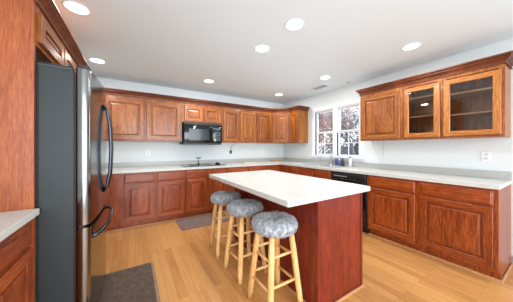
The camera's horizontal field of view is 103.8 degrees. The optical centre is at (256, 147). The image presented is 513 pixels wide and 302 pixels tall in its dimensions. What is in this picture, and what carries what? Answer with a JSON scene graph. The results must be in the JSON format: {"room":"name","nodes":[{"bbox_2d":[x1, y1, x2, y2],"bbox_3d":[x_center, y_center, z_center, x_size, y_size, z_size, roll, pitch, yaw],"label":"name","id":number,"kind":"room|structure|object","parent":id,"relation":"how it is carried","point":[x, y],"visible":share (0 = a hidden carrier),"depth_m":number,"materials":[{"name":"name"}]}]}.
{"room":"kitchen","nodes":[
{"label":"kitchen","id":0,"kind":"room"},
{"bbox_2d":[97,77,282,162],"bbox_3d":[-1.258,0.041,4.298,4.830,2.440,0.120,0,0,-32],"label":"wall","id":1,"kind":"structure","parent":0,"point":[124,151],"depth_m":4.11,"materials":[{"name":"white paint"}]},
{"bbox_2d":[106,94,181,141],"bbox_3d":[-1.982,-0.490,3.587,1.187,0.758,0.327,0,0,-32],"label":"upper cabinet","id":2,"kind":"object","parent":1,"relation":"attached to","point":[133,119],"visible":0.85,"depth_m":3.46,"materials":[{"name":"brown wood"}]},
{"bbox_2d":[104,87,309,112],"bbox_3d":[-0.749,-0.892,3.797,4.249,0.094,0.652,0,0,-32],"label":"crown molding","id":3,"kind":"structure","parent":2,"relation":"attached to","point":[111,91],"depth_m":3.88,"materials":[{"name":"brown wood"}]},
{"bbox_2d":[182,103,221,124],"bbox_3d":[-1.136,-0.675,4.110,0.797,0.388,0.327,0,0,-32],"label":"upper cabinet","id":4,"kind":"object","parent":1,"relation":"attached to","point":[195,113],"visible":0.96,"depth_m":3.95,"materials":[{"name":"brown wood"}]},
{"bbox_2d":[180,122,220,144],"bbox_3d":[-1.117,-0.270,4.059,0.738,0.417,0.433,0,0,-32],"label":"microwave","id":5,"kind":"object","parent":4,"relation":"attached to","point":[192,133],"visible":1,"depth_m":3.88,"materials":[{"name":"black"}]},
{"bbox_2d":[221,107,238,142],"bbox_3d":[-0.625,-0.490,4.425,0.397,0.758,0.327,0,0,-32],"label":"upper cabinet","id":6,"kind":"object","parent":1,"relation":"attached to","point":[230,116],"visible":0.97,"depth_m":4.28,"materials":[{"name":"brown wood"}]},
{"bbox_2d":[239,109,255,142],"bbox_3d":[-0.272,-0.490,4.643,0.427,0.758,0.327,0,0,-32],"label":"upper cabinet","id":7,"kind":"object","parent":1,"relation":"attached to","point":[247,118],"visible":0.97,"depth_m":4.50,"materials":[{"name":"brown wood"}]},
{"bbox_2d":[256,111,271,142],"bbox_3d":[0.102,-0.490,4.873,0.445,0.758,0.327,0,0,-32],"label":"upper cabinet","id":8,"kind":"object","parent":1,"relation":"attached to","point":[263,119],"visible":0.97,"depth_m":4.74,"materials":[{"name":"brown wood"}]},
{"bbox_2d":[272,112,289,143],"bbox_3d":[0.627,-0.490,5.032,0.608,0.758,0.608,0,0,-32],"label":"upper cabinet","id":9,"kind":"object","parent":1,"relation":"attached to","point":[281,120],"visible":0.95,"depth_m":4.80,"materials":[{"name":"brown wood"}]},
{"bbox_2d":[54,0,512,103],"bbox_3d":[0.480,-1.229,1.481,4.830,0.100,6.740,0,0,-32],"label":"ceiling","id":10,"kind":"structure","parent":0,"point":[177,44],"depth_m":2.19,"materials":[{"name":"white paint"}]},
{"bbox_2d":[62,0,90,14],"bbox_3d":[-1.515,-1.175,1.696,0.184,0.005,0.184,0,0,-32],"label":"recessed light","id":11,"kind":"object","parent":10,"relation":"in","point":[73,6],"visible":1,"depth_m":1.68,"materials":[{"name":"white paint"}]},
{"bbox_2d":[89,58,105,63],"bbox_3d":[-2.153,-1.175,2.721,0.184,0.005,0.184,0,0,-32],"label":"recessed light","id":12,"kind":"object","parent":10,"relation":"in","point":[96,60],"visible":1,"depth_m":2.71,"materials":[{"name":"white"}]},
{"bbox_2d":[204,79,213,82],"bbox_3d":[-0.841,-1.175,3.556,0.184,0.005,0.184,0,0,-32],"label":"recessed light","id":13,"kind":"object","parent":10,"relation":"in","point":[206,80],"visible":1,"depth_m":3.56,"materials":[{"name":"white"}]},
{"bbox_2d":[254,45,269,51],"bbox_3d":[0.067,-1.175,2.389,0.184,0.005,0.184,0,0,-32],"label":"recessed light","id":14,"kind":"object","parent":10,"relation":"in","point":[260,48],"visible":1,"depth_m":2.38,"materials":[{"name":"white"}]},
{"bbox_2d":[285,19,303,30],"bbox_3d":[0.364,-1.175,1.926,0.184,0.005,0.184,0,0,-32],"label":"recessed light","id":15,"kind":"object","parent":10,"relation":"in","point":[293,24],"visible":1,"depth_m":1.91,"materials":[{"name":"white"}]},
{"bbox_2d":[311,84,329,89],"bbox_3d":[1.234,-1.174,3.906,0.170,0.009,0.330,0,0,-32],"label":"ceiling vent","id":16,"kind":"object","parent":10,"relation":"in","point":[322,85],"visible":1,"depth_m":3.91,"materials":[{"name":"grey plastic"}]},
{"bbox_2d":[319,76,330,79],"bbox_3d":[1.152,-1.175,3.376,0.184,0.005,0.184,0,0,-32],"label":"recessed light","id":17,"kind":"object","parent":10,"relation":"in","point":[322,77],"visible":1,"depth_m":3.36,"materials":[{"name":"white"}]},
{"bbox_2d":[401,43,420,50],"bbox_3d":[1.799,-1.175,2.342,0.184,0.005,0.184,0,0,-32],"label":"recessed light","id":18,"kind":"object","parent":10,"relation":"in","point":[411,46],"visible":1,"depth_m":2.33,"materials":[{"name":"white"}]},
{"bbox_2d":[106,212,512,301],"bbox_3d":[0.480,1.311,1.481,4.830,0.100,6.740,0,0,-32],"label":"floor","id":19,"kind":"structure","parent":0,"point":[187,269],"depth_m":2.03,"materials":[{"name":"brown wood"}]},
{"bbox_2d":[0,221,31,301],"bbox_3d":[-1.420,0.823,0.793,0.632,0.876,0.440,0,0,-32],"label":"base cabinet","id":20,"kind":"object","parent":19,"relation":"on","point":[15,252],"visible":0.92,"depth_m":0.98,"materials":[{"name":"red wood"}]},
{"bbox_2d":[0,0,35,301],"bbox_3d":[-1.544,0.041,0.992,0.629,2.438,0.024,0,0,-32],"label":"panel","id":21,"kind":"object","parent":19,"relation":"on","point":[17,17],"visible":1,"depth_m":1.11,"materials":[{"name":"brown wood"}]},
{"bbox_2d":[36,61,113,301],"bbox_3d":[-1.632,0.366,1.494,0.928,1.790,0.910,0,0,-32],"label":"refrigerator","id":22,"kind":"object","parent":19,"relation":"on","point":[72,112],"visible":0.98,"depth_m":1.25,"materials":[{"name":"grey metal"}]},
{"bbox_2d":[106,174,113,230],"bbox_3d":[-2.383,0.823,3.161,0.247,0.876,0.632,0,0,-32],"label":"base cabinet","id":23,"kind":"object","parent":19,"relation":"on","point":[109,191],"visible":0.1,"depth_m":2.96,"materials":[{"name":"red wood"}]},
{"bbox_2d":[99,262,160,301],"bbox_3d":[-1.075,1.254,1.568,0.575,0.012,1.180,0,0,-32],"label":"floor mat","id":24,"kind":"object","parent":19,"relation":"on","point":[138,283],"visible":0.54,"depth_m":1.82,"materials":[{"name":"brown fabric"}]},
{"bbox_2d":[113,171,155,229],"bbox_3d":[-2.037,0.823,3.375,0.562,0.876,0.632,0,0,-32],"label":"base cabinet","id":25,"kind":"object","parent":19,"relation":"on","point":[134,194],"visible":0.98,"depth_m":3.11,"materials":[{"name":"red wood"}]},
{"bbox_2d":[106,210,224,232],"bbox_3d":[-0.905,1.252,3.808,3.445,0.018,0.011,0,0,-32],"label":"trim","id":26,"kind":"structure","parent":19,"relation":"on","point":[224,210],"depth_m":3.34,"materials":[{"name":"brown wood"}]},
{"bbox_2d":[155,170,184,222],"bbox_3d":[-1.596,0.823,3.647,0.467,0.876,0.632,0,0,-32],"label":"base cabinet","id":27,"kind":"object","parent":19,"relation":"on","point":[170,185],"visible":0.94,"depth_m":3.38,"materials":[{"name":"red wood"}]},
{"bbox_2d":[185,169,207,216],"bbox_3d":[-1.228,0.823,3.874,0.392,0.876,0.632,0,0,-32],"label":"base cabinet","id":28,"kind":"object","parent":19,"relation":"on","point":[196,180],"visible":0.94,"depth_m":3.61,"materials":[{"name":"red wood"}]},
{"bbox_2d":[176,213,228,230],"bbox_3d":[-0.905,1.254,3.479,0.850,0.012,0.515,0,0,-32],"label":"rug","id":29,"kind":"object","parent":19,"relation":"on","point":[205,220],"visible":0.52,"depth_m":3.40,"materials":[{"name":"beige fabric"}]},
{"bbox_2d":[206,167,226,213],"bbox_3d":[-0.892,0.823,4.081,0.392,0.876,0.632,0,0,-32],"label":"base cabinet","id":30,"kind":"object","parent":19,"relation":"on","point":[214,185],"visible":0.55,"depth_m":3.79,"materials":[{"name":"red wood"}]},
{"bbox_2d":[209,190,241,258],"bbox_3d":[-0.379,0.904,2.501,0.398,0.719,0.399,0,0,-27],"label":"bar stool","id":31,"kind":"object","parent":19,"relation":"on","point":[220,198],"visible":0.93,"depth_m":2.39,"materials":[{"name":"brown wood"}]},
{"bbox_2d":[226,166,247,208],"bbox_3d":[-0.528,0.823,4.305,0.457,0.876,0.632,0,0,-32],"label":"base cabinet","id":32,"kind":"object","parent":19,"relation":"on","point":[245,168],"visible":0.23,"depth_m":3.99,"materials":[{"name":"red wood"}]},
{"bbox_2d":[223,198,266,284],"bbox_3d":[-0.116,0.904,2.076,0.398,0.719,0.399,0,0,-35],"label":"bar stool","id":33,"kind":"object","parent":19,"relation":"on","point":[246,208],"visible":0.98,"depth_m":1.99,"materials":[{"name":"brown wood"}]},
{"bbox_2d":[248,165,265,170],"bbox_3d":[-0.141,0.823,4.544,0.447,0.876,0.632,0,0,-32],"label":"base cabinet","id":34,"kind":"object","parent":19,"relation":"on","point":[263,167],"visible":0.19,"depth_m":4.27,"materials":[{"name":"red wood"}]},
{"bbox_2d":[247,210,302,301],"bbox_3d":[0.149,0.904,1.646,0.398,0.719,0.399,0,0,-32],"label":"bar stool","id":35,"kind":"object","parent":19,"relation":"on","point":[273,225],"visible":1,"depth_m":1.58,"materials":[{"name":"brown wood"}]},
{"bbox_2d":[266,165,290,172],"bbox_3d":[0.566,0.823,4.772,0.986,0.876,0.986,0,0,-32],"label":"base cabinet","id":36,"kind":"object","parent":19,"relation":"on","point":[281,168],"visible":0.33,"depth_m":4.47,"materials":[{"name":"red wood"}]},
{"bbox_2d":[106,157,511,189],"bbox_3d":[-0.212,0.323,2.603,4.588,0.123,3.861,0,0,-32],"label":"countertop","id":37,"kind":"structure","parent":36,"relation":"on","point":[488,179],"depth_m":3.13,"materials":[{"name":"white stone"}]},
{"bbox_2d":[181,162,225,166],"bbox_3d":[-1.057,0.323,3.982,0.800,0.048,0.490,0,0,-32],"label":"cooktop","id":38,"kind":"object","parent":37,"relation":"in","point":[216,163],"visible":0.99,"depth_m":4.02,"materials":[{"name":"black"}]},
{"bbox_2d":[302,163,347,167],"bbox_3d":[1.311,0.361,3.915,0.406,0.041,0.756,0,0,-32],"label":"sink","id":39,"kind":"object","parent":37,"relation":"in","point":[315,164],"visible":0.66,"depth_m":3.95,"materials":[{"name":"silver metal"}]},
{"bbox_2d":[326,149,334,164],"bbox_3d":[1.457,0.183,4.021,0.191,0.327,0.113,0,0,-3],"label":"faucet","id":40,"kind":"object","parent":37,"relation":"on","point":[331,160],"visible":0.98,"depth_m":4.04,"materials":[{"name":"silver metal"}]},
{"bbox_2d":[291,166,299,174],"bbox_3d":[1.048,0.823,4.328,0.632,0.876,0.267,0,0,-32],"label":"base cabinet","id":41,"kind":"object","parent":19,"relation":"on","point":[294,170],"visible":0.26,"depth_m":4.13,"materials":[{"name":"red wood"}]},
{"bbox_2d":[234,187,364,301],"bbox_3d":[0.334,0.826,2.304,0.620,0.871,1.489,0,0,-32],"label":"kitchen island","id":42,"kind":"object","parent":19,"relation":"on","point":[328,235],"visible":0.42,"depth_m":1.67,"materials":[{"name":"cherry stained oak"},{"name":"white quartz"}]},
{"bbox_2d":[209,170,369,206],"bbox_3d":[0.201,0.368,2.224,0.965,0.042,1.573,0,0,-32],"label":"island countertop","id":43,"kind":"structure","parent":42,"relation":"on","point":[282,188],"depth_m":1.80,"materials":[{"name":"white stone"}]},
{"bbox_2d":[300,167,331,179],"bbox_3d":[1.321,0.823,3.885,0.632,0.876,0.767,0,0,-32],"label":"base cabinet","id":44,"kind":"object","parent":19,"relation":"on","point":[318,173],"visible":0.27,"depth_m":3.66,"materials":[{"name":"red wood"}]},
{"bbox_2d":[332,171,369,233],"bbox_3d":[1.674,0.824,3.296,0.650,0.874,0.597,0,0,-32],"label":"dishwasher","id":45,"kind":"object","parent":19,"relation":"on","point":[361,179],"visible":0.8,"depth_m":2.98,"materials":[{"name":"black"}]},
{"bbox_2d":[367,175,419,250],"bbox_3d":[1.998,0.823,2.788,0.632,0.876,0.597,0,0,-32],"label":"base cabinet","id":46,"kind":"object","parent":19,"relation":"on","point":[392,203],"visible":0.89,"depth_m":2.58,"materials":[{"name":"red wood"}]},
{"bbox_2d":[418,181,510,279],"bbox_3d":[2.319,0.823,2.268,0.632,0.876,0.618,0,0,-32],"label":"base cabinet","id":47,"kind":"object","parent":19,"relation":"on","point":[469,227],"visible":0.94,"depth_m":2.04,"materials":[{"name":"red wood"}]},
{"bbox_2d":[369,233,512,282],"bbox_3d":[2.191,1.252,2.542,0.532,0.018,1.251,0,0,-32],"label":"trim","id":48,"kind":"structure","parent":47,"relation":"attached to","point":[457,265],"depth_m":2.14,"materials":[{"name":"brown wood"}]},
{"bbox_3d":[-1.183,0.823,0.409,0.632,0.876,0.457,0,0,-32],"label":"base cabinet","id":49,"kind":"object","parent":19,"relation":"on","visible":0},
{"bbox_2d":[0,208,38,241],"bbox_3d":[-1.284,0.365,0.594,0.653,0.037,0.922,0,0,-32],"label":"countertop","id":50,"kind":"structure","parent":49,"relation":"on","point":[11,221],"depth_m":0.98,"materials":[{"name":"white stone"}]},
{"bbox_2d":[283,38,512,263],"bbox_3d":[2.484,0.041,2.717,0.120,2.440,6.500,0,0,-32],"label":"wall","id":51,"kind":"structure","parent":0,"point":[445,153],"depth_m":2.77,"materials":[{"name":"white paint"}]},
{"bbox_2d":[290,110,307,142],"bbox_3d":[0.986,-0.490,4.719,0.327,0.758,0.292,0,0,-32],"label":"upper cabinet","id":52,"kind":"object","parent":51,"relation":"attached to","point":[298,119],"visible":1,"depth_m":4.60,"materials":[{"name":"brown wood"}]},
{"bbox_2d":[106,157,511,179],"bbox_3d":[-0.213,0.304,2.604,4.588,0.086,3.859,0,0,-32],"label":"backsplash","id":53,"kind":"structure","parent":51,"relation":"attached to","point":[505,175],"depth_m":3.46,"materials":[{"name":"grey laminate"}]},
{"bbox_2d":[315,108,332,155],"bbox_3d":[1.478,-0.317,4.329,0.100,0.985,0.500,0,0,-32],"label":"window","id":54,"kind":"structure","parent":51,"relation":"in","point":[317,113],"depth_m":4.49,"materials":[{"name":"white paint"}]},
{"bbox_2d":[309,155,364,158],"bbox_3d":[1.558,0.187,4.050,0.080,0.022,1.240,0,0,-32],"label":"trim","id":55,"kind":"structure","parent":51,"relation":"attached to","point":[309,155],"depth_m":3.93,"materials":[{"name":"white paint"}]},
{"bbox_2d":[312,99,363,160],"bbox_3d":[1.618,-0.322,4.086,0.118,1.115,1.200,0,0,-32],"label":"trim","id":56,"kind":"structure","parent":51,"relation":"attached to","point":[361,143],"depth_m":4.05,"materials":[{"name":"white paint"}]},
{"bbox_2d":[336,103,358,156],"bbox_3d":[1.772,-0.317,3.853,0.100,0.985,0.500,0,0,-32],"label":"window","id":57,"kind":"structure","parent":51,"relation":"in","point":[338,109],"depth_m":4.01,"materials":[{"name":"white paint"}]},
{"bbox_2d":[360,86,402,140],"bbox_3d":[1.980,-0.490,3.108,0.327,0.758,0.602,0,0,-32],"label":"upper cabinet","id":58,"kind":"object","parent":51,"relation":"attached to","point":[381,113],"visible":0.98,"depth_m":2.99,"materials":[{"name":"brown wood"}]},
{"bbox_2d":[403,78,442,139],"bbox_3d":[2.248,-0.490,2.675,0.325,0.758,0.412,0,0,-32],"label":"upper cabinet","id":59,"kind":"object","parent":51,"relation":"attached to","point":[422,101],"visible":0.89,"depth_m":2.72,"materials":[{"name":"brown wood"}]},
{"bbox_2d":[409,94,433,102],"bbox_3d":[2.258,-0.656,2.680,0.284,0.018,0.376,0,0,-32],"label":"shelf","id":60,"kind":"object","parent":59,"relation":"attached to","point":[428,98],"depth_m":2.70,"materials":[{"name":"brown wood"}]},
{"bbox_2d":[409,114,433,119],"bbox_3d":[2.258,-0.408,2.680,0.284,0.018,0.376,0,0,-32],"label":"shelf","id":61,"kind":"object","parent":59,"relation":"attached to","point":[423,117],"depth_m":2.68,"materials":[{"name":"brown wood"}]},
{"bbox_2d":[356,50,512,95],"bbox_3d":[2.203,-0.892,2.717,0.358,0.094,1.609,0,0,-32],"label":"crown molding","id":62,"kind":"structure","parent":51,"relation":"attached to","point":[506,57],"depth_m":2.37,"materials":[{"name":"brown wood"}]},
{"bbox_2d":[442,63,510,138],"bbox_3d":[2.484,-0.490,2.292,0.325,0.758,0.481,0,0,-32],"label":"upper cabinet","id":63,"kind":"object","parent":51,"relation":"attached to","point":[475,103],"visible":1,"depth_m":2.30,"materials":[{"name":"brown wood"}]},
{"bbox_2d":[450,87,492,98],"bbox_3d":[2.494,-0.626,2.298,0.284,0.018,0.445,0,0,-32],"label":"shelf","id":64,"kind":"object","parent":63,"relation":"attached to","point":[483,92],"depth_m":2.31,"materials":[{"name":"brown wood"}]},
{"bbox_2d":[450,110,492,117],"bbox_3d":[2.494,-0.383,2.298,0.284,0.018,0.445,0,0,-32],"label":"shelf","id":65,"kind":"object","parent":63,"relation":"attached to","point":[480,114],"depth_m":2.30,"materials":[{"name":"brown wood"}]},
{"bbox_2d":[481,151,490,161],"bbox_3d":[2.651,0.101,2.324,0.008,0.116,0.072,0,0,-32],"label":"wall outlet","id":66,"kind":"object","parent":51,"relation":"attached to","point":[485,155],"visible":1,"depth_m":2.32,"materials":[{"name":"white plastic"}]},
{"bbox_3d":[-1.524,0.041,0.245,0.120,2.440,6.500,0,0,-32],"label":"wall","id":67,"kind":"structure","parent":0,"visible":0},
{"bbox_2d":[36,3,76,72],"bbox_3d":[-1.784,-0.735,1.401,0.650,0.268,0.917,0,0,-32],"label":"upper cabinet","id":68,"kind":"object","parent":67,"relation":"attached to","point":[50,48],"visible":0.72,"depth_m":1.34,"materials":[{"name":"brown wood"}]},
{"bbox_2d":[36,0,88,65],"bbox_3d":[-1.895,-0.892,1.610,0.680,0.094,1.392,0,0,-32],"label":"crown molding","id":69,"kind":"structure","parent":68,"relation":"attached to","point":[49,8],"depth_m":1.50,"materials":[{"name":"brown wood"}]},
{"label":"outside","id":70,"kind":"structure","parent":0,"visible":0},
{"bbox_3d":[18.004,2.211,16.109,39.400,0.100,50.000,0,0,-32],"label":"ground","id":71,"kind":"structure","parent":70,"visible":0},
{"bbox_2d":[318,112,332,152],"bbox_3d":[4.437,-1.177,14.546,6.149,6.713,4.179,0,0,-32],"label":"bare tree","id":72,"kind":"object","parent":71,"relation":"on","point":[332,112],"visible":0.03,"depth_m":14.40,"materials":[{"name":"grey plant"}]},
{"bbox_2d":[323,144,332,153],"bbox_3d":[4.385,0.998,12.100,1.844,2.440,1.842,0,0,-32],"label":"evergreen shrub","id":73,"kind":"object","parent":71,"relation":"on","point":[330,144],"visible":0.11,"depth_m":11.88,"materials":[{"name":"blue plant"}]},
{"bbox_2d":[318,107,358,153],"bbox_3d":[3.719,-0.704,10.421,3.605,5.766,4.599,0,0,-32],"label":"bare tree","id":74,"kind":"object","parent":71,"relation":"on","point":[342,111],"visible":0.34,"depth_m":9.64,"materials":[{"name":"grey plant"}]},
{"bbox_2d":[318,114,358,153],"bbox_3d":[2.350,-0.471,9.566,4.280,5.289,3.398,0,0,41],"label":"bare tree","id":75,"kind":"object","parent":71,"relation":"on","point":[321,116],"visible":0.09,"depth_m":9.48,"materials":[{"name":"grey plant"}]},
{"bbox_2d":[324,107,358,145],"bbox_3d":[6.557,-1.437,12.455,6.738,7.206,5.540,0,0,38],"label":"bare tree","id":76,"kind":"object","parent":71,"relation":"on","point":[352,138],"visible":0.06,"depth_m":13.05,"materials":[{"name":"grey plant"}]},
{"bbox_2d":[326,108,358,154],"bbox_3d":[4.348,-0.362,9.390,3.780,5.058,2.749,0,0,-16],"label":"bare tree","id":77,"kind":"object","parent":71,"relation":"on","point":[344,122],"visible":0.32,"depth_m":9.22,"materials":[{"name":"grey plant"}]},
{"bbox_2d":[341,146,352,154],"bbox_3d":[5.068,1.055,11.334,1.848,2.341,1.903,0,0,-32],"label":"evergreen shrub","id":78,"kind":"object","parent":71,"relation":"on","point":[344,146],"visible":0.11,"depth_m":11.12,"materials":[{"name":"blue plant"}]},
{"bbox_2d":[352,144,358,154],"bbox_3d":[5.420,1.004,10.399,2.041,2.438,1.931,0,0,-32],"label":"evergreen shrub","id":79,"kind":"object","parent":71,"relation":"on","point":[356,145],"visible":0.07,"depth_m":10.31,"materials":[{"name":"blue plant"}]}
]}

